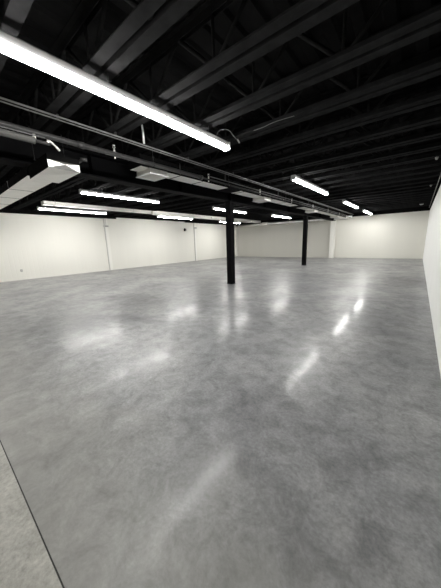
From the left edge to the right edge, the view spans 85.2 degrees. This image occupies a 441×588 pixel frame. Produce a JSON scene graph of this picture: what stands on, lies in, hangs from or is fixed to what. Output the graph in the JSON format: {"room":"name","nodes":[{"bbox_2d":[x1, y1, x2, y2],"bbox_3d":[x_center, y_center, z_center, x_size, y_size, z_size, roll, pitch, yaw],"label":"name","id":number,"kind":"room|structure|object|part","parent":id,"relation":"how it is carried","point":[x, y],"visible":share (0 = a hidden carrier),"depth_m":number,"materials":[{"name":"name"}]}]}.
{"room":"empty warehouse","nodes":[
{"label":"empty warehouse","id":0,"kind":"room"},
{"bbox_2d":[0,197,235,281],"bbox_3d":[-6.711,-3.788,16.398,0.150,4.120,26.800,8,16,38],"label":"wall","id":1,"kind":"structure","parent":0,"point":[43,243],"depth_m":14.69,"materials":[{"name":"white paint"}]},
{"bbox_2d":[103,218,112,269],"bbox_3d":[-7.297,-3.197,15.593,0.062,3.280,0.230,8,16,38],"label":"trim","id":2,"kind":"structure","parent":1,"relation":"attached to","point":[104,219],"depth_m":15.58,"materials":[{"name":"paint"}]},
{"bbox_2d":[0,256,235,282],"bbox_3d":[-6.585,-1.781,16.778,0.012,0.030,26.800,8,16,38],"label":"baseboard","id":3,"kind":"structure","parent":1,"relation":"attached to","point":[235,256],"depth_m":15.04,"materials":[{"name":"grey"}]},
{"bbox_2d":[193,223,197,260],"bbox_3d":[-2.262,-4.685,21.669,0.062,3.320,0.230,8,16,38],"label":"trim","id":4,"kind":"structure","parent":1,"relation":"attached to","point":[194,224],"depth_m":21.64,"materials":[{"name":"paint"}]},
{"bbox_2d":[234,227,237,255],"bbox_3d":[1.722,-5.712,26.407,0.180,3.090,0.338,8,16,38],"label":"trim","id":5,"kind":"structure","parent":1,"relation":"attached to","point":[235,228],"depth_m":26.31,"materials":[{"name":"paint"}]},
{"bbox_2d":[0,256,440,587],"bbox_3d":[-0.333,-0.822,11.831,16.470,0.150,27.200,8,16,38],"label":"floor","id":6,"kind":"structure","parent":0,"point":[175,425],"depth_m":2.12,"materials":[{"name":"concrete"}]},
{"bbox_2d":[0,440,64,587],"bbox_3d":[-5.825,0.766,5.198,16.070,0.116,0.007,8,16,38],"label":"trim","id":7,"kind":"structure","parent":6,"relation":"in","point":[57,573],"depth_m":1.42,"materials":[{"name":"grey"}]},
{"bbox_2d":[224,201,234,283],"bbox_3d":[0.378,-1.896,9.134,0.300,3.040,0.300,8,16,38],"label":"steel column","id":8,"kind":"structure","parent":6,"relation":"on","point":[229,205],"depth_m":9.04,"materials":[{"name":"black metal"}]},
{"bbox_2d":[0,136,335,220],"bbox_3d":[1.024,-3.822,9.673,0.300,0.458,26.330,8,16,38],"label":"girder","id":9,"kind":"object","parent":8,"relation":"on","point":[13,152],"visible":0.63,"depth_m":5.46,"materials":[{"name":"black metal"}]},
{"bbox_2d":[0,0,33,72],"bbox_3d":[-5.545,-3.134,4.866,16.060,0.620,0.296,8,16,38],"label":"joist","id":10,"kind":"object","parent":9,"relation":"on","point":[13,13],"visible":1,"depth_m":2.01,"materials":[{"name":"black metal"}]},
{"bbox_2d":[0,126,60,150],"bbox_3d":[-4.269,-1.796,1.181,0.117,0.513,6.090,8,16,38],"label":"insulated pipe","id":11,"kind":"object","parent":10,"relation":"hanging from","point":[6,133],"visible":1,"depth_m":3.17,"materials":[{"name":"silver metal"}]},
{"bbox_2d":[0,120,350,217],"bbox_3d":[2.073,-3.767,9.062,0.101,0.372,26.700,8,16,38],"label":"pipe","id":12,"kind":"object","parent":10,"relation":"hanging from","point":[78,144],"visible":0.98,"depth_m":4.22,"materials":[{"name":"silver metal"}]},
{"bbox_2d":[429,174,440,207],"bbox_3d":[5.772,-3.427,6.146,0.056,0.048,26.800,8,16,38],"label":"conduit","id":13,"kind":"object","parent":10,"relation":"attached to","point":[440,174],"visible":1,"depth_m":9.61,"materials":[{"name":"grey metal"}]},
{"bbox_2d":[78,158,86,162],"bbox_3d":[-2.650,-2.343,4.357,0.877,0.060,0.114,8,16,38],"label":"bracket","id":14,"kind":"object","parent":9,"relation":"attached to","point":[81,159],"visible":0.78,"depth_m":4.10,"materials":[{"name":"grey metal"}]},
{"bbox_2d":[0,0,199,178],"bbox_3d":[-5.007,-3.291,5.515,16.060,0.620,0.296,8,16,38],"label":"joist","id":15,"kind":"object","parent":9,"relation":"on","point":[149,19],"visible":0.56,"depth_m":2.62,"materials":[{"name":"black metal"}]},
{"bbox_3d":[-3.307,-3.058,4.163,0.036,0.570,0.031,8,16,38],"label":"web post","id":16,"kind":"part","parent":15,"relation":"part of","materials":[{"name":"black metal"}]},
{"bbox_2d":[0,135,79,208],"bbox_3d":[-6.829,-2.908,7.186,11.210,0.718,0.490,8,16,38],"label":"duct","id":17,"kind":"object","parent":15,"relation":"hanging from","point":[49,168],"visible":1,"depth_m":4.22,"materials":[{"name":"metal"}]},
{"bbox_3d":[-2.695,-1.994,3.996,0.530,0.018,0.430,8,16,38],"label":"creased panel","id":18,"kind":"part","parent":17,"relation":"part of","materials":[{"name":"metal"}]},
{"bbox_3d":[-2.412,-2.934,3.451,0.036,0.570,0.031,8,16,38],"label":"web post","id":19,"kind":"part","parent":15,"relation":"part of","materials":[{"name":"black metal"}]},
{"bbox_3d":[-1.517,-2.809,2.740,0.036,0.570,0.031,8,16,38],"label":"web post","id":20,"kind":"part","parent":15,"relation":"part of","materials":[{"name":"black metal"}]},
{"bbox_2d":[0,100,351,214],"bbox_3d":[2.166,-3.913,9.015,0.052,0.082,26.800,8,16,38],"label":"conduit","id":21,"kind":"object","parent":15,"relation":"attached to","point":[56,118],"visible":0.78,"depth_m":4.21,"materials":[{"name":"grey metal"}]},
{"bbox_2d":[0,0,359,186],"bbox_3d":[-4.470,-3.447,6.164,16.060,0.620,0.296,8,16,38],"label":"joist","id":22,"kind":"object","parent":9,"relation":"on","point":[304,15],"visible":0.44,"depth_m":2.80,"materials":[{"name":"black metal"}]},
{"bbox_3d":[-2.769,-3.215,4.811,0.036,0.570,0.031,8,16,38],"label":"web post","id":23,"kind":"part","parent":22,"relation":"part of","materials":[{"name":"black metal"}]},
{"bbox_3d":[-1.874,-3.090,4.100,0.036,0.570,0.031,8,16,38],"label":"web post","id":24,"kind":"part","parent":22,"relation":"part of","materials":[{"name":"black metal"}]},
{"bbox_2d":[0,29,229,151],"bbox_3d":[-0.912,-2.466,3.158,0.128,0.252,3.318,8,16,38],"label":"strip light","id":25,"kind":"object","parent":22,"relation":"hanging from","point":[10,45],"visible":1,"depth_m":2.57,"materials":[{"name":"white plastic"}]},
{"bbox_3d":[-0.979,-2.965,3.389,0.036,0.570,0.031,8,16,38],"label":"web post","id":26,"kind":"part","parent":22,"relation":"part of","materials":[{"name":"black metal"}]},
{"bbox_3d":[-0.084,-2.841,2.678,0.036,0.570,0.031,8,16,38],"label":"web post","id":27,"kind":"part","parent":22,"relation":"part of","materials":[{"name":"black metal"}]},
{"bbox_2d":[12,0,440,209],"bbox_3d":[-3.933,-3.604,6.813,16.060,0.620,0.296,8,16,38],"label":"joist","id":28,"kind":"object","parent":9,"relation":"on","point":[427,23],"visible":0.48,"depth_m":2.92,"materials":[{"name":"black metal"}]},
{"bbox_3d":[-1.337,-3.247,4.749,0.036,0.570,0.031,8,16,38],"label":"web post","id":29,"kind":"part","parent":28,"relation":"part of","materials":[{"name":"black metal"}]},
{"bbox_3d":[-0.442,-3.122,4.038,0.036,0.570,0.031,8,16,38],"label":"web post","id":30,"kind":"part","parent":28,"relation":"part of","materials":[{"name":"black metal"}]},
{"bbox_3d":[0.453,-2.997,3.327,0.036,0.570,0.031,8,16,38],"label":"web post","id":31,"kind":"part","parent":28,"relation":"part of","materials":[{"name":"black metal"}]},
{"bbox_3d":[1.348,-2.872,2.616,0.036,0.570,0.031,8,16,38],"label":"web post","id":32,"kind":"part","parent":28,"relation":"part of","materials":[{"name":"black metal"}]},
{"bbox_2d":[32,2,440,210],"bbox_3d":[-3.395,-3.761,7.462,16.060,0.620,0.296,8,16,38],"label":"joist","id":33,"kind":"object","parent":9,"relation":"on","point":[429,69],"visible":0.51,"depth_m":3.59,"materials":[{"name":"black metal"}]},
{"bbox_2d":[129,153,345,217],"bbox_3d":[4.020,-4.499,12.225,0.540,0.393,18.700,8,16,38],"label":"duct","id":34,"kind":"object","parent":33,"relation":"hanging from","point":[146,172],"visible":0.94,"depth_m":6.79,"materials":[{"name":"metal"}]},
{"bbox_3d":[-1.565,-2.686,5.514,0.540,0.017,0.510,8,16,38],"label":"diffuser frame","id":35,"kind":"part","parent":34,"relation":"part of","materials":[{"name":"grey metal"}]},
{"bbox_3d":[0.991,-3.154,3.976,0.036,0.570,0.031,8,16,38],"label":"web post","id":36,"kind":"part","parent":33,"relation":"part of","materials":[{"name":"black metal"}]},
{"bbox_3d":[1.886,-3.029,3.265,0.036,0.570,0.031,8,16,38],"label":"web post","id":37,"kind":"part","parent":33,"relation":"part of","materials":[{"name":"black metal"}]},
{"bbox_2d":[52,46,440,211],"bbox_3d":[-2.858,-3.917,8.111,16.060,0.620,0.296,8,16,38],"label":"joist","id":38,"kind":"object","parent":9,"relation":"on","point":[432,98],"visible":0.55,"depth_m":4.33,"materials":[{"name":"black metal"}]},
{"bbox_2d":[37,206,106,213],"bbox_3d":[-7.040,-4.091,11.605,0.128,0.252,3.016,8,16,38],"label":"strip light","id":39,"kind":"object","parent":38,"relation":"hanging from","point":[38,207],"visible":0.91,"depth_m":11.38,"materials":[{"name":"white plastic"}]},
{"bbox_2d":[79,189,158,203],"bbox_3d":[-3.503,-3.579,8.707,0.128,0.252,3.016,8,16,38],"label":"strip light","id":40,"kind":"object","parent":38,"relation":"hanging from","point":[81,191],"visible":1,"depth_m":8.44,"materials":[{"name":"white plastic"}]},
{"bbox_3d":[2.423,-3.186,3.913,0.036,0.570,0.031,8,16,38],"label":"web post","id":41,"kind":"part","parent":38,"relation":"part of","materials":[{"name":"black metal"}]},
{"bbox_2d":[69,77,440,212],"bbox_3d":[-2.320,-4.074,8.759,16.060,0.620,0.296,8,16,38],"label":"joist","id":42,"kind":"object","parent":9,"relation":"on","point":[432,119],"visible":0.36,"depth_m":5.10,"materials":[{"name":"black metal"}]},
{"bbox_2d":[209,174,346,215],"bbox_3d":[5.041,-4.773,12.832,0.048,0.184,17.100,8,16,38],"label":"conduit","id":43,"kind":"object","parent":42,"relation":"attached to","point":[224,174],"visible":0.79,"depth_m":8.75,"materials":[{"name":"grey metal"}]},
{"bbox_2d":[86,103,440,213],"bbox_3d":[-1.783,-4.230,9.408,16.060,0.620,0.296,8,16,38],"label":"joist","id":44,"kind":"object","parent":9,"relation":"on","point":[434,134],"visible":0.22,"depth_m":5.81,"materials":[{"name":"black metal"}]},
{"bbox_2d":[101,130,440,214],"bbox_3d":[-1.245,-4.387,10.057,16.060,0.620,0.296,8,16,38],"label":"joist","id":45,"kind":"object","parent":9,"relation":"on","point":[437,145],"visible":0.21,"depth_m":6.55,"materials":[{"name":"black metal"}]},
{"bbox_2d":[41,201,260,222],"bbox_3d":[-1.712,-5.270,16.192,0.595,0.246,17.300,8,16,38],"label":"duct","id":46,"kind":"object","parent":45,"relation":"hanging from","point":[46,203],"visible":0.92,"depth_m":12.91,"materials":[{"name":"metal"}]},
{"bbox_2d":[114,128,440,215],"bbox_3d":[-0.708,-4.544,10.706,16.060,0.620,0.296,8,16,38],"label":"joist","id":47,"kind":"object","parent":9,"relation":"on","point":[430,156],"visible":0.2,"depth_m":7.23,"materials":[{"name":"black metal"}]},
{"bbox_2d":[291,175,327,194],"bbox_3d":[3.042,-3.619,7.932,0.128,0.252,3.227,8,16,38],"label":"strip light","id":48,"kind":"object","parent":47,"relation":"hanging from","point":[295,178],"visible":1,"depth_m":7.55,"materials":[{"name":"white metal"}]},
{"bbox_2d":[125,138,440,216],"bbox_3d":[-0.170,-4.700,11.355,16.060,0.620,0.296,8,16,38],"label":"joist","id":49,"kind":"object","parent":9,"relation":"on","point":[394,169],"visible":0.44,"depth_m":7.92,"materials":[{"name":"black metal"}]},
{"bbox_2d":[136,149,440,217],"bbox_3d":[0.367,-4.857,12.004,16.060,0.620,0.296,8,16,38],"label":"joist","id":50,"kind":"object","parent":9,"relation":"on","point":[433,169],"visible":0.39,"depth_m":8.58,"materials":[{"name":"black metal"}]},
{"bbox_2d":[148,158,440,217],"bbox_3d":[0.904,-5.014,12.653,16.060,0.620,0.296,8,16,38],"label":"joist","id":51,"kind":"object","parent":9,"relation":"on","point":[436,174],"visible":0.29,"depth_m":9.21,"materials":[{"name":"black metal"}]},
{"bbox_2d":[157,215,192,219],"bbox_3d":[-2.956,-5.154,15.943,0.128,0.252,3.016,8,16,38],"label":"strip light","id":52,"kind":"object","parent":51,"relation":"hanging from","point":[157,215],"visible":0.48,"depth_m":15.75,"materials":[{"name":"white plastic"}]},
{"bbox_2d":[212,206,224,210],"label":"strip light","id":53,"kind":"object","parent":51,"relation":"hanging from","point":[223,209],"depth_m":12.38,"materials":[{"name":"white plastic"}]},
{"bbox_2d":[157,169,440,218],"bbox_3d":[1.442,-5.170,13.302,16.060,0.620,0.296,8,16,38],"label":"joist","id":54,"kind":"object","parent":9,"relation":"on","point":[433,179],"visible":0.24,"depth_m":9.87,"materials":[{"name":"black metal"}]},
{"bbox_2d":[166,166,438,219],"bbox_3d":[1.979,-5.327,13.951,16.060,0.620,0.296,8,16,38],"label":"joist","id":55,"kind":"object","parent":9,"relation":"on","point":[434,182],"visible":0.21,"depth_m":10.63,"materials":[{"name":"black metal"}]},
{"bbox_2d":[175,171,439,219],"bbox_3d":[2.517,-5.483,14.600,16.060,0.620,0.296,8,16,38],"label":"joist","id":56,"kind":"object","parent":9,"relation":"on","point":[432,186],"visible":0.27,"depth_m":11.29,"materials":[{"name":"black metal"}]},
{"bbox_2d":[182,177,436,220],"bbox_3d":[3.054,-5.640,15.248,16.060,0.620,0.296,8,16,38],"label":"joist","id":57,"kind":"object","parent":9,"relation":"on","point":[433,189],"visible":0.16,"depth_m":11.99,"materials":[{"name":"black metal"}]},
{"bbox_2d":[342,199,358,208],"bbox_3d":[6.793,-4.712,12.460,0.128,0.252,3.227,8,16,38],"label":"strip light","id":58,"kind":"object","parent":57,"relation":"hanging from","point":[345,201],"visible":1,"depth_m":12.03,"materials":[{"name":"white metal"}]},
{"bbox_2d":[190,191,435,220],"bbox_3d":[3.592,-5.797,15.897,16.060,0.620,0.296,8,16,38],"label":"joist","id":59,"kind":"object","parent":9,"relation":"on","point":[432,192],"visible":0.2,"depth_m":12.79,"materials":[{"name":"black metal"}]},
{"bbox_2d":[197,194,434,221],"bbox_3d":[4.129,-5.953,16.546,16.060,0.620,0.296,8,16,38],"label":"joist","id":60,"kind":"object","parent":9,"relation":"on","point":[427,195],"visible":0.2,"depth_m":13.44,"materials":[{"name":"black metal"}]},
{"bbox_2d":[203,196,433,221],"bbox_3d":[4.667,-6.110,17.195,16.060,0.620,0.296,8,16,38],"label":"joist","id":61,"kind":"object","parent":9,"relation":"on","point":[429,196],"visible":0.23,"depth_m":14.16,"materials":[{"name":"black metal"}]},
{"bbox_2d":[271,214,290,218],"bbox_3d":[4.466,-5.724,17.503,0.128,0.252,3.016,8,16,38],"label":"strip light","id":62,"kind":"object","parent":61,"relation":"hanging from","point":[275,215],"visible":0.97,"depth_m":17.30,"materials":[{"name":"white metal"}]},
{"bbox_2d":[209,198,432,221],"bbox_3d":[5.204,-6.267,17.844,16.060,0.620,0.296,8,16,38],"label":"joist","id":63,"kind":"object","parent":9,"relation":"on","point":[429,198],"visible":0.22,"depth_m":14.82,"materials":[{"name":"black metal"}]},
{"bbox_2d":[214,200,430,222],"bbox_3d":[5.741,-6.423,18.493,16.060,0.620,0.296,8,16,38],"label":"joist","id":64,"kind":"object","parent":9,"relation":"on","point":[427,200],"visible":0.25,"depth_m":15.45,"materials":[{"name":"black metal"}]},
{"bbox_2d":[221,202,431,222],"bbox_3d":[6.279,-6.580,19.142,16.060,0.620,0.296,8,16,38],"label":"joist","id":65,"kind":"object","parent":9,"relation":"on","point":[423,202],"visible":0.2,"depth_m":16.08,"materials":[{"name":"black metal"}]},
{"bbox_2d":[234,205,430,223],"bbox_3d":[7.354,-6.893,20.440,16.060,0.620,0.296,8,16,38],"label":"joist","id":66,"kind":"object","parent":9,"relation":"on","point":[422,205],"visible":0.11,"depth_m":17.51,"materials":[{"name":"black metal"}]},
{"bbox_2d":[257,203,429,220],"bbox_3d":[6.816,-6.736,19.791,16.060,0.620,0.296,8,16,38],"label":"joist","id":67,"kind":"object","parent":9,"relation":"on","point":[428,203],"visible":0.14,"depth_m":16.66,"materials":[{"name":"black metal"}]},
{"bbox_2d":[301,215,307,264],"bbox_3d":[5.301,-3.331,15.078,0.300,3.040,0.300,8,16,38],"label":"steel column","id":68,"kind":"structure","parent":6,"relation":"on","point":[305,218],"depth_m":14.98,"materials":[{"name":"black metal"}]},
{"bbox_2d":[0,0,440,209],"bbox_3d":[-0.452,-4.968,10.929,16.500,0.100,27.200,8,16,38],"label":"ceiling","id":69,"kind":"structure","parent":0,"point":[45,20],"depth_m":3.48,"materials":[{"name":"black metal"}]},
{"bbox_2d":[141,124,144,143],"bbox_3d":[-1.464,-3.164,4.477,0.060,0.650,0.036,8,16,38],"label":"strap","id":70,"kind":"object","parent":69,"relation":"hanging from","point":[142,124],"visible":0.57,"depth_m":4.50,"materials":[{"name":"silver metal"}]},
{"bbox_2d":[0,97,353,214],"bbox_3d":[2.208,-3.915,8.980,0.052,0.066,26.800,8,16,38],"label":"conduit","id":71,"kind":"object","parent":70,"relation":"hanging from","point":[2,98],"visible":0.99,"depth_m":4.14,"materials":[{"name":"grey metal"}]},
{"bbox_2d":[234,209,246,213],"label":"strip light","id":72,"kind":"object","parent":69,"relation":"hanging from","point":[239,211],"depth_m":13.88,"materials":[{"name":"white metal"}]},
{"bbox_2d":[236,206,429,258],"bbox_3d":[8.052,-5.371,21.585,16.370,4.120,0.150,8,16,38],"label":"wall","id":73,"kind":"structure","parent":0,"point":[393,233],"depth_m":19.52,"materials":[{"name":"white paint"}]},
{"bbox_2d":[238,215,351,226],"bbox_3d":[6.173,-6.692,22.360,10.900,0.272,0.550,8,16,38],"label":"duct","id":74,"kind":"object","parent":73,"relation":"attached to","point":[314,219],"visible":0.72,"depth_m":22.41,"materials":[{"name":"white metal"}]},
{"bbox_2d":[240,256,409,258],"bbox_3d":[8.069,-3.357,21.951,16.058,0.030,0.012,8,16,38],"label":"baseboard","id":75,"kind":"structure","parent":73,"relation":"attached to","point":[240,256],"depth_m":21.06,"materials":[{"name":"grey"}]},
{"bbox_2d":[329,220,336,257],"bbox_3d":[9.471,-4.626,20.293,0.360,3.120,0.300,8,16,38],"label":"trim","id":76,"kind":"structure","parent":73,"relation":"attached to","point":[333,223],"depth_m":20.18,"materials":[{"name":"paint"}]},
{"bbox_2d":[423,171,440,375],"bbox_3d":[5.913,-2.028,6.367,0.150,4.120,26.800,8,16,38],"label":"wall","id":77,"kind":"structure","parent":0,"point":[432,249],"depth_m":6.14,"materials":[{"name":"white paint"}]}
]}

